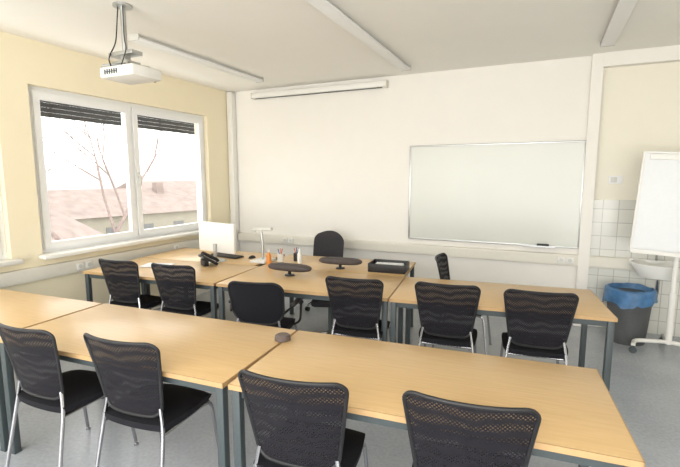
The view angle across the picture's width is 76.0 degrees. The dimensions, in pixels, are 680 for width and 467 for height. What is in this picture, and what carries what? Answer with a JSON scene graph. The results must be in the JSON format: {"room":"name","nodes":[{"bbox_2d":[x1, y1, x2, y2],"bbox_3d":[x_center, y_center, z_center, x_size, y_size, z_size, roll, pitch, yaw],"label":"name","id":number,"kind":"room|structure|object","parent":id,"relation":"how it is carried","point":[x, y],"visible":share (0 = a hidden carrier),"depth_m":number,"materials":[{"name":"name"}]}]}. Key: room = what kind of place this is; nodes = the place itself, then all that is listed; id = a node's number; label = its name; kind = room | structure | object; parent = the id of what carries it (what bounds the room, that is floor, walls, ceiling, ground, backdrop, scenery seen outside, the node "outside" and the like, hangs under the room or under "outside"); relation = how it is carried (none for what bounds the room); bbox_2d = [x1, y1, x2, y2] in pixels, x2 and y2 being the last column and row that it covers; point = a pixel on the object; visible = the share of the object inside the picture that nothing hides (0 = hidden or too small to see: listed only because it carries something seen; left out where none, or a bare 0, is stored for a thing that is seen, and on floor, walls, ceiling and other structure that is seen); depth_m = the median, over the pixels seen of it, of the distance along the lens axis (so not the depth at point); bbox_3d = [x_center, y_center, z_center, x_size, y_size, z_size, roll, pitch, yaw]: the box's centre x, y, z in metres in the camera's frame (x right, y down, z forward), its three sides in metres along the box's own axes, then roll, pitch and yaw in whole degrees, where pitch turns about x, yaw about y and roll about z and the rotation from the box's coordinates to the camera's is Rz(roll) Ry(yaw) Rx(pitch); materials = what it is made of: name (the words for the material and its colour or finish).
{"room":"classroom","nodes":[
{"label":"classroom","id":0,"kind":"room"},
{"bbox_2d":[0,31,230,303],"bbox_3d":[-3.559,-0.229,3.317,0.260,3.000,8.200,3,8,25],"label":"wall","id":1,"kind":"structure","parent":0,"point":[24,62],"depth_m":4.42,"materials":[{"name":"yellow paint"}]},
{"bbox_2d":[0,190,23,266],"bbox_3d":[-3.635,-0.415,2.906,0.302,1.685,2.520,3,8,25],"label":"window","id":2,"kind":"structure","parent":1,"relation":"in","point":[4,261],"depth_m":4.06,"materials":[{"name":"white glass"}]},
{"bbox_2d":[76,262,83,269],"bbox_3d":[-2.766,0.346,4.632,0.014,0.075,0.075,3,8,25],"label":"power socket","id":3,"kind":"object","parent":1,"relation":"attached to","point":[80,265],"visible":1,"depth_m":4.63,"materials":[{"name":"grey plastic"}]},
{"bbox_2d":[85,260,92,267],"bbox_3d":[-2.724,0.335,4.722,0.014,0.075,0.075,3,8,25],"label":"power socket","id":4,"kind":"object","parent":1,"relation":"attached to","point":[89,264],"visible":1,"depth_m":4.72,"materials":[{"name":"grey plastic"}]},
{"bbox_2d":[0,238,198,287],"bbox_3d":[-3.414,0.513,3.345,0.060,0.130,7.900,3,8,25],"label":"trim","id":5,"kind":"structure","parent":1,"relation":"attached to","point":[10,278],"depth_m":4.57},
{"bbox_2d":[28,85,206,259],"bbox_3d":[-2.483,-0.733,5.350,0.302,1.685,2.520,3,8,25],"label":"window","id":6,"kind":"structure","parent":1,"relation":"in","point":[82,105],"depth_m":5.16,"materials":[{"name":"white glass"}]},
{"bbox_2d":[40,100,121,125],"bbox_3d":[-2.872,-1.334,4.776,0.014,0.190,1.070,3,8,25],"label":"roller shutter","id":7,"kind":"object","parent":6,"relation":"attached to","point":[79,113],"depth_m":4.78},
{"bbox_2d":[137,115,194,134],"bbox_3d":[-2.373,-1.472,5.836,0.014,0.190,1.150,3,8,25],"label":"roller shutter","id":8,"kind":"object","parent":6,"relation":"attached to","point":[159,124],"depth_m":5.86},
{"bbox_2d":[151,289,209,309],"bbox_3d":[-3.434,1.226,3.447,0.016,0.080,8.100,3,8,25],"label":"baseboard","id":9,"kind":"structure","parent":1,"relation":"attached to","point":[198,291],"depth_m":6.34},
{"bbox_2d":[0,0,679,91],"bbox_3d":[0.046,-1.549,1.447,8.200,0.100,8.700,3,8,25],"label":"ceiling","id":10,"kind":"structure","parent":0,"point":[284,43],"depth_m":3.95,"materials":[{"name":"paint"}]},
{"bbox_2d":[100,2,161,84],"bbox_3d":[-1.617,-1.464,3.345,0.378,0.556,0.308,3,8,25],"label":"projector","id":11,"kind":"object","parent":10,"relation":"hanging from","point":[125,71],"visible":1,"depth_m":3.31,"materials":[{"name":"white plastic"}]},
{"bbox_2d":[104,68,116,74],"bbox_3d":[-1.716,-1.214,3.255,0.137,0.035,0.004,3,8,25],"label":"vent grille","id":12,"kind":"object","parent":11,"relation":"attached to","point":[107,71],"depth_m":3.26,"materials":[{"name":"grey paint"}]},
{"bbox_2d":[129,34,263,82],"bbox_3d":[-1.481,-1.919,4.890,0.124,0.053,1.982,3,8,25],"label":"ceiling light","id":13,"kind":"object","parent":10,"relation":"attached to","point":[136,38],"visible":1,"depth_m":4.61,"materials":[{"name":"grey plastic"}]},
{"bbox_2d":[306,0,410,70],"bbox_3d":[0.151,-1.779,3.811,0.124,0.053,2.992,3,8,25],"label":"ceiling light","id":14,"kind":"object","parent":10,"relation":"attached to","point":[326,7],"visible":1,"depth_m":3.76,"materials":[{"name":"grey plastic"}]},
{"bbox_2d":[600,0,637,46],"bbox_3d":[1.948,-1.655,2.857,0.124,0.053,2.972,3,8,25],"label":"ceiling light","id":15,"kind":"object","parent":10,"relation":"attached to","point":[624,8],"visible":1,"depth_m":3.52,"materials":[{"name":"grey plastic"}]},
{"bbox_2d":[0,288,679,466],"bbox_3d":[0.046,1.525,1.846,8.200,0.100,8.700,3,8,25],"label":"floor","id":16,"kind":"structure","parent":0,"point":[645,383],"depth_m":2.99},
{"bbox_2d":[0,289,104,451],"bbox_3d":[-2.590,0.915,3.248,1.384,0.748,0.764,3,8,21],"label":"table","id":17,"kind":"object","parent":16,"relation":"on","point":[24,310],"visible":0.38,"depth_m":3.13,"materials":[{"name":"brown wood"}]},
{"bbox_2d":[0,323,138,466],"bbox_3d":[-1.610,0.913,2.572,0.480,0.926,0.552,3,8,23],"label":"chair","id":18,"kind":"object","parent":16,"relation":"on","point":[33,355],"visible":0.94,"depth_m":2.37,"materials":[{"name":"black fabric"}]},
{"bbox_2d":[98,258,161,308],"bbox_3d":[-2.045,0.676,4.393,0.480,0.926,0.552,3,8,20],"label":"chair","id":19,"kind":"object","parent":16,"relation":"on","point":[121,278],"visible":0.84,"depth_m":4.17,"materials":[{"name":"black fabric"}]},
{"bbox_2d":[0,303,296,466],"bbox_3d":[-1.165,0.985,2.711,1.624,0.748,0.764,3,8,21],"label":"table","id":20,"kind":"object","parent":16,"relation":"on","point":[202,353],"visible":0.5,"depth_m":2.60,"materials":[{"name":"brown wood"}]},
{"bbox_2d":[275,332,290,341],"bbox_3d":[-0.338,0.609,2.565,0.096,0.030,0.096,3,8,25],"label":"puck","id":21,"kind":"object","parent":20,"relation":"on","point":[282,336],"visible":1,"depth_m":2.54,"materials":[{"name":"grey plastic"}]},
{"bbox_2d":[83,333,217,466],"bbox_3d":[-1.012,0.936,2.393,0.480,0.926,0.552,3,8,20],"label":"chair","id":22,"kind":"object","parent":16,"relation":"on","point":[129,374],"visible":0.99,"depth_m":2.19,"materials":[{"name":"black fabric"}]},
{"bbox_2d":[83,258,258,318],"bbox_3d":[-1.751,0.739,4.607,1.574,0.748,0.804,3,8,19],"label":"table","id":23,"kind":"object","parent":16,"relation":"on","point":[207,277],"visible":0.48,"depth_m":4.43,"materials":[{"name":"brown wood"}]},
{"bbox_2d":[139,263,174,266],"bbox_3d":[-1.979,0.343,4.706,0.300,0.006,0.210,1,7,5],"label":"notebook","id":24,"kind":"object","parent":23,"relation":"on","point":[147,264],"visible":0.57,"depth_m":4.73,"materials":[{"name":"white paper"}]},
{"bbox_2d":[198,251,218,266],"bbox_3d":[-1.429,0.261,4.714,0.205,0.166,0.190,-5,9,-35],"label":"telephone","id":25,"kind":"object","parent":23,"relation":"on","point":[206,258],"visible":1,"depth_m":4.65,"materials":[{"name":"black plastic"}]},
{"bbox_2d":[151,263,218,316],"bbox_3d":[-1.444,0.704,4.180,0.480,0.926,0.552,3,8,19],"label":"chair","id":26,"kind":"object","parent":16,"relation":"on","point":[176,284],"visible":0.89,"depth_m":3.96,"materials":[{"name":"black fabric"}]},
{"bbox_2d":[142,248,284,309],"bbox_3d":[-1.530,0.641,5.357,1.524,0.748,0.754,3,8,19],"label":"table","id":27,"kind":"object","parent":16,"relation":"on","point":[184,254],"visible":0.27,"depth_m":5.25,"materials":[{"name":"brown wood"}]},
{"bbox_2d":[198,221,235,262],"bbox_3d":[-1.411,0.095,4.930,0.580,0.440,0.220,5,9,33],"label":"computer monitor","id":28,"kind":"object","parent":27,"relation":"on","point":[215,237],"visible":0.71,"depth_m":4.91,"materials":[{"name":"white plastic"}]},
{"bbox_2d":[210,252,243,258],"bbox_3d":[-1.362,0.265,5.240,0.430,0.022,0.140,5,9,33],"label":"keyboard","id":29,"kind":"object","parent":27,"relation":"on","point":[225,255],"visible":0.85,"depth_m":5.18,"materials":[{"name":"black plastic"}]},
{"bbox_2d":[250,227,275,263],"bbox_3d":[-0.862,0.120,4.896,0.271,0.399,0.240,3,8,25],"label":"desk lamp","id":30,"kind":"object","parent":27,"relation":"on","point":[262,260],"visible":0.98,"depth_m":4.88,"materials":[{"name":"white plastic"}]},
{"bbox_2d":[228,281,301,329],"bbox_3d":[-0.635,0.785,3.703,0.581,0.888,0.552,1,8,11],"label":"chair","id":31,"kind":"object","parent":16,"relation":"on","point":[258,303],"visible":0.86,"depth_m":3.48,"materials":[{"name":"black fabric"}]},
{"bbox_2d":[238,369,367,466],"bbox_3d":[-0.134,0.989,1.990,0.480,0.926,0.552,2,8,17],"label":"chair","id":32,"kind":"object","parent":16,"relation":"on","point":[294,423],"visible":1,"depth_m":1.76,"materials":[{"name":"black fabric"}]},
{"bbox_2d":[216,266,404,343],"bbox_3d":[-0.244,0.804,4.102,1.574,0.748,0.804,2,8,18],"label":"table","id":33,"kind":"object","parent":16,"relation":"on","point":[311,284],"visible":0.61,"depth_m":4.00,"materials":[{"name":"brown wood"}]},
{"bbox_2d":[268,262,311,275],"bbox_3d":[-0.490,0.350,4.228,0.470,0.116,0.110,3,8,22],"label":"stand","id":34,"kind":"object","parent":33,"relation":"on","point":[290,267],"visible":1,"depth_m":4.18,"materials":[{"name":"black plastic"}]},
{"bbox_2d":[299,231,343,310],"bbox_3d":[-0.269,0.476,5.726,0.580,0.979,0.586,5,9,33],"label":"office chair","id":35,"kind":"object","parent":16,"relation":"on","point":[326,243],"visible":0.39,"depth_m":5.87,"materials":[{"name":"black fabric"}]},
{"bbox_2d":[311,299,356,337],"bbox_3d":[-0.092,0.879,4.455,0.580,0.506,0.554,1,7,5],"label":"office chair","id":36,"kind":"object","parent":16,"relation":"on","point":[315,303],"visible":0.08,"depth_m":4.40,"materials":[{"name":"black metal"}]},
{"bbox_2d":[262,255,415,326],"bbox_3d":[-0.002,0.709,4.840,1.554,0.748,0.754,2,8,18],"label":"table","id":37,"kind":"object","parent":16,"relation":"on","point":[313,262],"visible":0.4,"depth_m":4.72,"materials":[{"name":"brown wood"}]},
{"bbox_2d":[266,250,270,264],"bbox_3d":[-0.777,0.261,4.741,0.056,0.161,0.056,3,8,25],"label":"bottle","id":38,"kind":"object","parent":37,"relation":"on","point":[268,256],"visible":0.92,"depth_m":4.72,"materials":[{"name":"orange plastic"}]},
{"bbox_2d":[277,248,283,261],"bbox_3d":[-0.674,0.243,4.913,0.070,0.151,0.069,3,8,25],"label":"pen cup","id":39,"kind":"object","parent":37,"relation":"on","point":[279,255],"visible":0.97,"depth_m":4.89,"materials":[{"name":"white plastic"}]},
{"bbox_2d":[293,247,298,260],"bbox_3d":[-0.496,0.237,4.962,0.070,0.151,0.069,3,8,25],"label":"pen cup","id":40,"kind":"object","parent":37,"relation":"on","point":[296,252],"visible":0.78,"depth_m":4.94,"materials":[{"name":"black plastic"}]},
{"bbox_2d":[297,249,301,263],"bbox_3d":[-0.448,0.249,4.829,0.056,0.161,0.056,3,8,25],"label":"bottle","id":41,"kind":"object","parent":37,"relation":"on","point":[299,255],"visible":1,"depth_m":4.81,"materials":[{"name":"white plastic"}]},
{"bbox_2d":[319,257,361,268],"bbox_3d":[0.003,0.308,4.547,0.470,0.116,0.110,2,8,17],"label":"stand","id":42,"kind":"object","parent":37,"relation":"on","point":[340,261],"visible":1,"depth_m":4.50,"materials":[{"name":"black plastic"}]},
{"bbox_2d":[368,259,409,273],"bbox_3d":[0.501,0.335,4.460,0.378,0.085,0.268,3,8,19],"label":"document tray","id":43,"kind":"object","parent":37,"relation":"on","point":[372,266],"visible":1,"depth_m":4.36,"materials":[{"name":"black plastic"}]},
{"bbox_2d":[376,262,403,265],"bbox_3d":[0.501,0.342,4.460,0.295,0.053,0.215,2,8,17],"label":"paper stack","id":44,"kind":"object","parent":43,"relation":"in","point":[386,263],"visible":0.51,"depth_m":4.50,"materials":[{"name":"white paper"}]},
{"bbox_2d":[325,276,389,340],"bbox_3d":[0.176,0.772,3.659,0.480,0.926,0.552,3,8,19],"label":"chair","id":45,"kind":"object","parent":16,"relation":"on","point":[355,304],"visible":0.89,"depth_m":3.44,"materials":[{"name":"black fabric"}]},
{"bbox_2d":[228,330,644,466],"bbox_3d":[0.383,1.059,2.142,1.644,0.748,0.764,3,8,20],"label":"table","id":46,"kind":"object","parent":16,"relation":"on","point":[581,424],"visible":0.8,"depth_m":2.03,"materials":[{"name":"brown wood"}]},
{"bbox_2d":[415,281,480,352],"bbox_3d":[0.861,0.796,3.473,0.480,0.926,0.552,3,8,19],"label":"chair","id":47,"kind":"object","parent":16,"relation":"on","point":[447,313],"visible":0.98,"depth_m":3.26,"materials":[{"name":"black fabric"}]},
{"bbox_2d":[432,253,491,354],"bbox_3d":[1.207,0.691,4.284,0.552,0.926,0.480,3,8,23],"label":"chair","id":48,"kind":"object","parent":16,"relation":"on","point":[441,259],"visible":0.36,"depth_m":4.41,"materials":[{"name":"black fabric"}]},
{"bbox_2d":[402,390,541,466],"bbox_3d":[0.525,1.012,1.811,0.480,0.926,0.552,2,8,18],"label":"chair","id":49,"kind":"object","parent":16,"relation":"on","point":[442,432],"visible":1,"depth_m":1.55,"materials":[{"name":"black fabric"}]},
{"bbox_2d":[389,277,617,390],"bbox_3d":[1.260,0.867,3.616,1.574,0.748,0.804,2,8,18],"label":"table","id":50,"kind":"object","parent":16,"relation":"on","point":[591,310],"visible":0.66,"depth_m":3.45,"materials":[{"name":"brown wood"}]},
{"bbox_2d":[500,289,578,364],"bbox_3d":[1.453,0.823,3.263,0.480,0.926,0.552,2,8,18],"label":"chair","id":51,"kind":"object","parent":16,"relation":"on","point":[539,324],"visible":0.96,"depth_m":3.05,"materials":[{"name":"black fabric"}]},
{"bbox_2d":[602,283,657,345],"bbox_3d":[3.000,0.833,4.526,0.473,0.582,0.482,3,8,25],"label":"waste bin","id":52,"kind":"object","parent":16,"relation":"on","point":[631,303],"visible":0.97,"depth_m":4.38,"materials":[{"name":"grey plastic"}]},
{"bbox_2d":[629,151,679,352],"bbox_3d":[3.218,0.193,4.168,0.779,1.942,0.471,4,8,28],"label":"flip chart","id":53,"kind":"object","parent":16,"relation":"on","point":[656,219],"visible":1,"depth_m":4.11,"materials":[{"name":"white paper"}]},
{"bbox_2d":[235,56,679,288],"bbox_3d":[1.720,-0.510,5.479,7.940,3.000,0.220,3,8,25],"label":"wall","id":54,"kind":"structure","parent":0,"point":[310,165],"depth_m":5.64,"materials":[{"name":"white paint"}]},
{"bbox_2d":[226,92,239,250],"bbox_3d":[-1.677,-0.690,6.867,0.100,2.980,0.100,3,8,25],"label":"trim","id":55,"kind":"structure","parent":54,"relation":"attached to","point":[230,96],"depth_m":6.78,"materials":[{"name":"white paint"}]},
{"bbox_2d":[250,79,388,99],"bbox_3d":[-0.351,-1.997,6.081,2.130,0.096,0.105,3,8,25],"label":"projection screen","id":56,"kind":"object","parent":54,"relation":"attached to","point":[383,83],"visible":1,"depth_m":5.99,"materials":[{"name":"white plastic"}]},
{"bbox_2d":[238,232,634,270],"bbox_3d":[0.804,0.194,5.844,5.330,0.130,0.065,3,8,25],"label":"trim","id":57,"kind":"structure","parent":54,"relation":"attached to","point":[604,262],"depth_m":5.48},
{"bbox_2d":[408,140,585,248],"bbox_3d":[1.803,-0.476,5.269,2.002,1.216,0.086,3,8,25],"label":"whiteboard","id":58,"kind":"object","parent":54,"relation":"attached to","point":[526,194],"visible":0.96,"depth_m":5.24,"materials":[{"name":"ceramic"}]},
{"bbox_2d":[523,245,554,248],"bbox_3d":[2.325,0.149,5.095,0.340,0.022,0.071,3,8,25],"label":"tray","id":59,"kind":"object","parent":58,"relation":"on","point":[550,246],"depth_m":5.06,"materials":[{"name":"metal"}]},
{"bbox_2d":[557,257,564,262],"bbox_3d":[2.539,0.304,4.995,0.075,0.075,0.014,3,8,25],"label":"power socket","id":60,"kind":"object","parent":54,"relation":"attached to","point":[560,259],"visible":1,"depth_m":4.99,"materials":[{"name":"white plastic"}]},
{"bbox_2d":[566,257,573,263],"bbox_3d":[2.621,0.309,4.957,0.075,0.075,0.014,3,8,25],"label":"power socket","id":61,"kind":"object","parent":54,"relation":"attached to","point":[569,260],"visible":1,"depth_m":4.95,"materials":[{"name":"grey plastic"}]},
{"bbox_2d":[573,53,604,325],"bbox_3d":[2.759,-0.427,4.838,0.110,3.000,0.070,3,8,25],"label":"trim","id":62,"kind":"structure","parent":54,"relation":"attached to","point":[597,67],"depth_m":4.77,"materials":[{"name":"white paint"}]},
{"bbox_2d":[608,176,622,183],"bbox_3d":[3.006,-0.586,4.743,0.130,0.085,0.036,3,8,25],"label":"light switch","id":63,"kind":"object","parent":54,"relation":"attached to","point":[612,179],"visible":1,"depth_m":4.73,"materials":[{"name":"grey plastic"}]},
{"bbox_2d":[587,200,679,336],"bbox_3d":[3.551,0.384,4.615,1.600,1.450,0.030,3,8,25],"label":"wall tiles","id":64,"kind":"object","parent":54,"relation":"attached to","point":[612,220],"depth_m":4.78,"materials":[{"name":"white tile"}]},
{"bbox_2d":[604,45,679,67],"bbox_3d":[4.034,-1.769,4.069,2.700,0.140,0.100,3,8,25],"label":"trim","id":65,"kind":"structure","parent":54,"relation":"attached to","point":[665,54],"depth_m":4.45,"materials":[{"name":"white paint"}]},
{"bbox_2d":[629,255,679,292],"bbox_3d":[3.287,0.412,4.479,0.520,0.486,0.445,3,8,25],"label":"washbasin","id":66,"kind":"object","parent":54,"relation":"attached to","point":[656,269],"visible":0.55,"depth_m":4.43,"materials":[{"name":"white ceramic"}]},
{"bbox_2d":[629,258,679,279],"bbox_3d":[3.287,0.389,4.476,0.520,0.175,0.445,3,8,25],"label":"basin","id":67,"kind":"object","parent":66,"relation":"in","point":[656,269],"depth_m":4.41,"materials":[{"name":"white ceramic"}]},
{"label":"outside","id":68,"kind":"structure","parent":0,"visible":0},
{"bbox_3d":[-91.185,-0.598,65.160,200.000,0.200,260.000,3,8,25],"label":"ground","id":69,"kind":"structure","parent":68,"visible":0},
{"bbox_2d":[49,208,102,240],"bbox_3d":[-16.873,1.762,20.982,8.000,6.500,9.000,0,7,0],"label":"house","id":70,"kind":"structure","parent":69,"relation":"on","point":[65,227],"depth_m":23.98,"materials":[{"name":"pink tile"}]},
{"bbox_2d":[41,106,192,240],"bbox_3d":[-10.045,-0.810,15.655,8.804,13.001,13.933,2,8,13],"label":"tree","id":71,"kind":"object","parent":69,"relation":"on","point":[56,237],"visible":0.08,"depth_m":15.74,"materials":[{"name":"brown plant"}]},
{"bbox_2d":[47,182,197,233],"bbox_3d":[-20.217,-0.706,37.264,9.000,7.200,25.000,5,9,33],"label":"house","id":72,"kind":"structure","parent":69,"relation":"on","point":[162,206],"depth_m":36.09,"materials":[{"name":"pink tile"}]},
{"bbox_2d":[116,180,195,188],"bbox_3d":[-21.350,-4.292,62.933,11.000,7.700,25.000,2,8,15],"label":"house","id":73,"kind":"structure","parent":69,"relation":"on","point":[145,184],"depth_m":56.44,"materials":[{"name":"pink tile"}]},
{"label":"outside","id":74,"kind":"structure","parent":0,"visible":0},
{"bbox_2d":[45,165,193,189],"bbox_3d":[-105.637,-17.361,144.928,15.000,12.498,295.000,3,8,25],"label":"hillside","id":75,"kind":"structure","parent":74,"point":[57,179],"depth_m":168.09,"materials":[{"name":"white"}]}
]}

